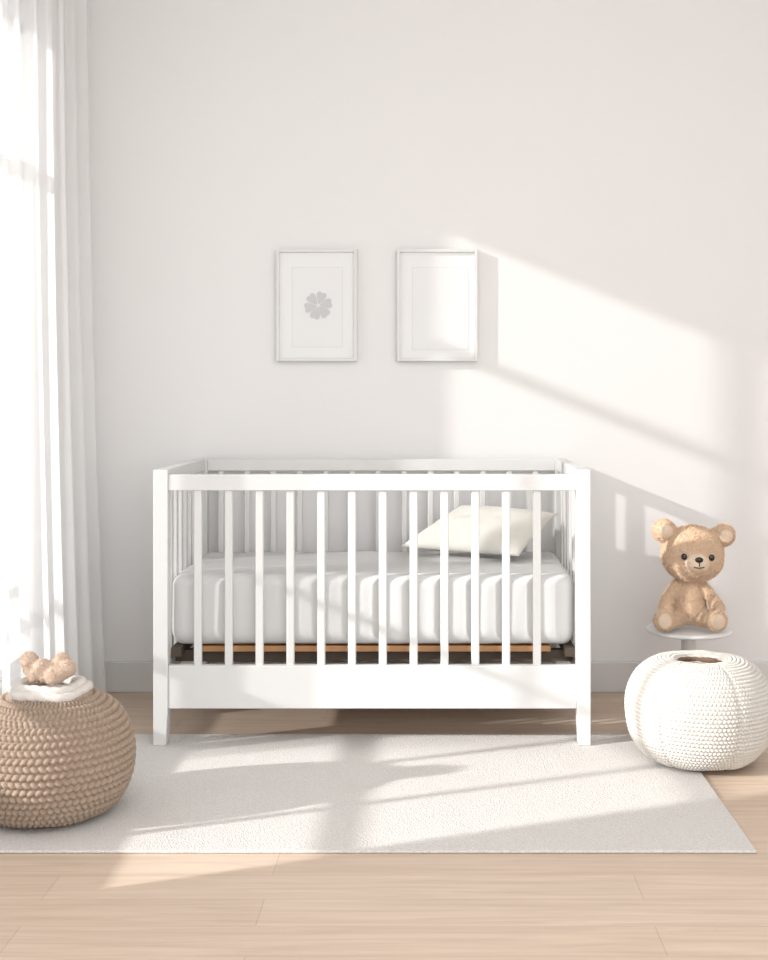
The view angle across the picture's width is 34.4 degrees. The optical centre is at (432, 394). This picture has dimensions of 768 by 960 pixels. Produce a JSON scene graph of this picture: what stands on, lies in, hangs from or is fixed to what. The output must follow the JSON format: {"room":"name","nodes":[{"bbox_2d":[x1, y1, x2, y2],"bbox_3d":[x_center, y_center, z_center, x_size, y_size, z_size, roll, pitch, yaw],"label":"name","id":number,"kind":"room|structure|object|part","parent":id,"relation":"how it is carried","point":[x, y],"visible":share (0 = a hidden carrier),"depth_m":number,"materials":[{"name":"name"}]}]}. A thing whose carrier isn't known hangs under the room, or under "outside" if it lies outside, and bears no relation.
{"room":"children's room","nodes":[
{"label":"children's room","id":0,"kind":"room"},
{"bbox_2d":[0,605,1,694],"bbox_3d":[-1.320,-0.328,1.589,0.140,2.750,5.577,0,0,0],"label":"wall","id":1,"kind":"structure","parent":0,"point":[0,605],"depth_m":3.87,"materials":[{"name":"paint"}]},
{"bbox_2d":[0,0,105,693],"bbox_3d":[-1.155,-0.281,3.230,0.096,2.607,2.260,0,0,0],"label":"sheer curtain","id":2,"kind":"object","parent":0,"point":[51,582],"visible":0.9,"depth_m":3.77,"materials":[{"name":"white fabric"}]},
{"bbox_2d":[0,692,767,959],"bbox_3d":[0.525,1.097,1.659,3.830,0.100,5.717,0,0,0],"label":"floor","id":3,"kind":"structure","parent":0,"point":[54,906],"depth_m":2.58,"materials":[{"name":"brown wood"}]},
{"bbox_2d":[153,458,590,745],"bbox_3d":[-0.181,0.634,4.008,1.298,0.825,0.675,0,0,0],"label":"crib","id":4,"kind":"object","parent":3,"relation":"on","point":[180,490],"visible":0.77,"depth_m":3.68,"materials":[{"name":"white paint"}]},
{"bbox_3d":[-0.808,0.631,3.692,0.044,0.818,0.044,0,0,0],"label":"post","id":5,"kind":"part","parent":4,"relation":"part of","materials":[{"name":"white paint"}]},
{"bbox_3d":[-0.810,0.242,4.010,0.036,0.040,0.591,0,0,0],"label":"rail","id":6,"kind":"part","parent":4,"relation":"part of","materials":[{"name":"white paint"}]},
{"bbox_3d":[-0.810,0.812,4.010,0.028,0.070,0.591,0,0,0],"label":"rail","id":7,"kind":"part","parent":4,"relation":"part of","materials":[{"name":"brown wood"}]},
{"bbox_3d":[-0.808,0.634,4.325,0.044,0.825,0.040,0,0,0],"label":"post","id":8,"kind":"part","parent":4,"relation":"part of","materials":[{"name":"white paint"}]},
{"bbox_3d":[-0.180,0.260,3.690,1.212,0.048,0.032,0,0,0],"label":"rail","id":9,"kind":"part","parent":4,"relation":"part of","materials":[{"name":"white paint"}]},
{"bbox_2d":[172,551,573,643],"bbox_3d":[-0.182,0.646,4.011,1.221,0.218,0.584,0,0,0],"label":"mattress","id":10,"kind":"object","parent":4,"relation":"on","point":[557,585],"visible":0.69,"depth_m":3.73,"materials":[{"name":"fabric"}]},
{"bbox_2d":[400,505,557,555],"bbox_3d":[0.155,0.448,4.185,0.464,0.145,0.278,0,0,28],"label":"pillow","id":11,"kind":"object","parent":10,"relation":"on","point":[490,517],"visible":0.74,"depth_m":4.10,"materials":[{"name":"beige fabric"}]},
{"bbox_3d":[-0.180,0.244,4.325,1.212,0.040,0.028,0,0,0],"label":"rail","id":12,"kind":"part","parent":4,"relation":"part of","materials":[{"name":"white paint"}]},
{"bbox_3d":[0.447,0.634,4.325,0.042,0.825,0.040,0,0,0],"label":"post","id":13,"kind":"part","parent":4,"relation":"part of","materials":[{"name":"white paint"}]},
{"bbox_3d":[0.448,0.242,4.010,0.036,0.040,0.591,0,0,0],"label":"rail","id":14,"kind":"part","parent":4,"relation":"part of","materials":[{"name":"white paint"}]},
{"bbox_3d":[0.448,0.812,4.010,0.028,0.070,0.591,0,0,0],"label":"rail","id":15,"kind":"part","parent":4,"relation":"part of","materials":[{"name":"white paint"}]},
{"bbox_3d":[0.447,0.631,3.692,0.042,0.818,0.044,0,0,0],"label":"post","id":16,"kind":"part","parent":4,"relation":"part of","materials":[{"name":"white paint"}]},
{"bbox_2d":[0,734,756,852],"bbox_3d":[-0.220,1.043,3.312,1.920,0.006,0.975,0,0,0],"label":"area rug","id":17,"kind":"object","parent":3,"relation":"on","point":[192,793],"visible":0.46,"depth_m":3.18,"materials":[{"name":"carpet"}]},
{"bbox_2d":[0,675,135,827],"bbox_3d":[-0.956,0.872,3.085,0.419,0.332,0.420,0,0,7],"label":"pouf","id":18,"kind":"object","parent":17,"relation":"on","point":[68,747],"visible":0.93,"depth_m":2.94,"materials":[{"name":"fabric"}]},
{"bbox_2d":[19,650,76,685],"bbox_3d":[-0.950,0.677,3.058,0.138,0.094,0.108,0,0,-20],"label":"plush toy","id":19,"kind":"object","parent":18,"relation":"on","point":[56,670],"visible":1,"depth_m":3.04,"materials":[{"name":"beige fabric"}]},
{"bbox_2d":[624,650,767,770],"bbox_3d":[0.760,0.892,3.535,0.421,0.294,0.423,0,0,-17],"label":"knitted pouf","id":20,"kind":"object","parent":17,"relation":"on","point":[694,710],"visible":1,"depth_m":3.38,"materials":[{"name":"beige fabric"}]},
{"bbox_2d":[645,623,732,650],"bbox_3d":[0.830,0.901,4.020,0.278,0.291,0.278,0,0,0],"label":"round side table","id":21,"kind":"object","parent":3,"relation":"on","point":[688,635],"visible":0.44,"depth_m":3.95,"materials":[{"name":"white"}]},
{"bbox_3d":[0.830,0.902,4.020,0.100,0.265,0.100,0,0,0],"label":"stem","id":22,"kind":"part","parent":21,"relation":"part of","materials":[{"name":"white"}]},
{"bbox_2d":[651,517,735,631],"bbox_3d":[0.836,0.572,3.987,0.290,0.355,0.215,0,0,0],"label":"teddy bear","id":23,"kind":"object","parent":21,"relation":"on","point":[693,554],"visible":1,"depth_m":3.95},
{"bbox_2d":[88,0,767,661],"bbox_3d":[0.525,-0.328,4.447,3.830,2.750,0.140,0,0,0],"label":"wall","id":24,"kind":"structure","parent":0,"point":[604,163],"depth_m":4.38,"materials":[{"name":"paint"}]},
{"bbox_2d":[276,249,356,360],"bbox_3d":[-0.409,-0.316,4.362,0.284,0.394,0.030,0,0,0],"label":"picture frame","id":25,"kind":"object","parent":24,"relation":"attached to","point":[316,289],"visible":1,"depth_m":4.36,"materials":[{"name":"white"}]},
{"bbox_2d":[292,267,342,346],"bbox_3d":[-0.407,-0.309,4.359,0.179,0.282,0.002,0,0,0],"label":"print","id":26,"kind":"object","parent":25,"relation":"attached to","point":[317,292],"depth_m":4.36,"materials":[{"name":"white paper"}]},
{"bbox_2d":[304,291,331,319],"bbox_3d":[-0.404,-0.315,4.357,0.100,0.099,0.001,0,0,0],"label":"print","id":27,"kind":"object","parent":25,"relation":"attached to","point":[317,304],"depth_m":4.36,"materials":[{"name":"grey paper"}]},
{"bbox_2d":[105,662,767,691],"bbox_3d":[0.525,0.995,4.368,3.550,0.105,0.018,0,0,0],"label":"baseboard","id":28,"kind":"structure","parent":24,"relation":"attached to","point":[120,676],"depth_m":4.36,"materials":[{"name":"white paint"}]},
{"bbox_2d":[397,249,477,360],"bbox_3d":[0.015,-0.316,4.362,0.284,0.394,0.030,0,0,0],"label":"picture frame","id":29,"kind":"object","parent":24,"relation":"attached to","point":[437,289],"visible":1,"depth_m":4.36,"materials":[{"name":"white"}]},
{"bbox_2d":[412,267,468,349],"bbox_3d":[0.026,-0.304,4.359,0.198,0.292,0.002,0,0,0],"label":"print","id":30,"kind":"object","parent":29,"relation":"attached to","point":[440,295],"depth_m":4.36,"materials":[{"name":"white paper"}]},
{"bbox_2d":[686,554,709,572],"bbox_3d":[0.835,0.531,3.914,0.084,0.065,0.054,0,0,0],"label":"snout","id":31,"kind":"object","parent":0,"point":[695,563],"depth_m":3.90,"materials":[{"name":"beige fabric"}]}
]}

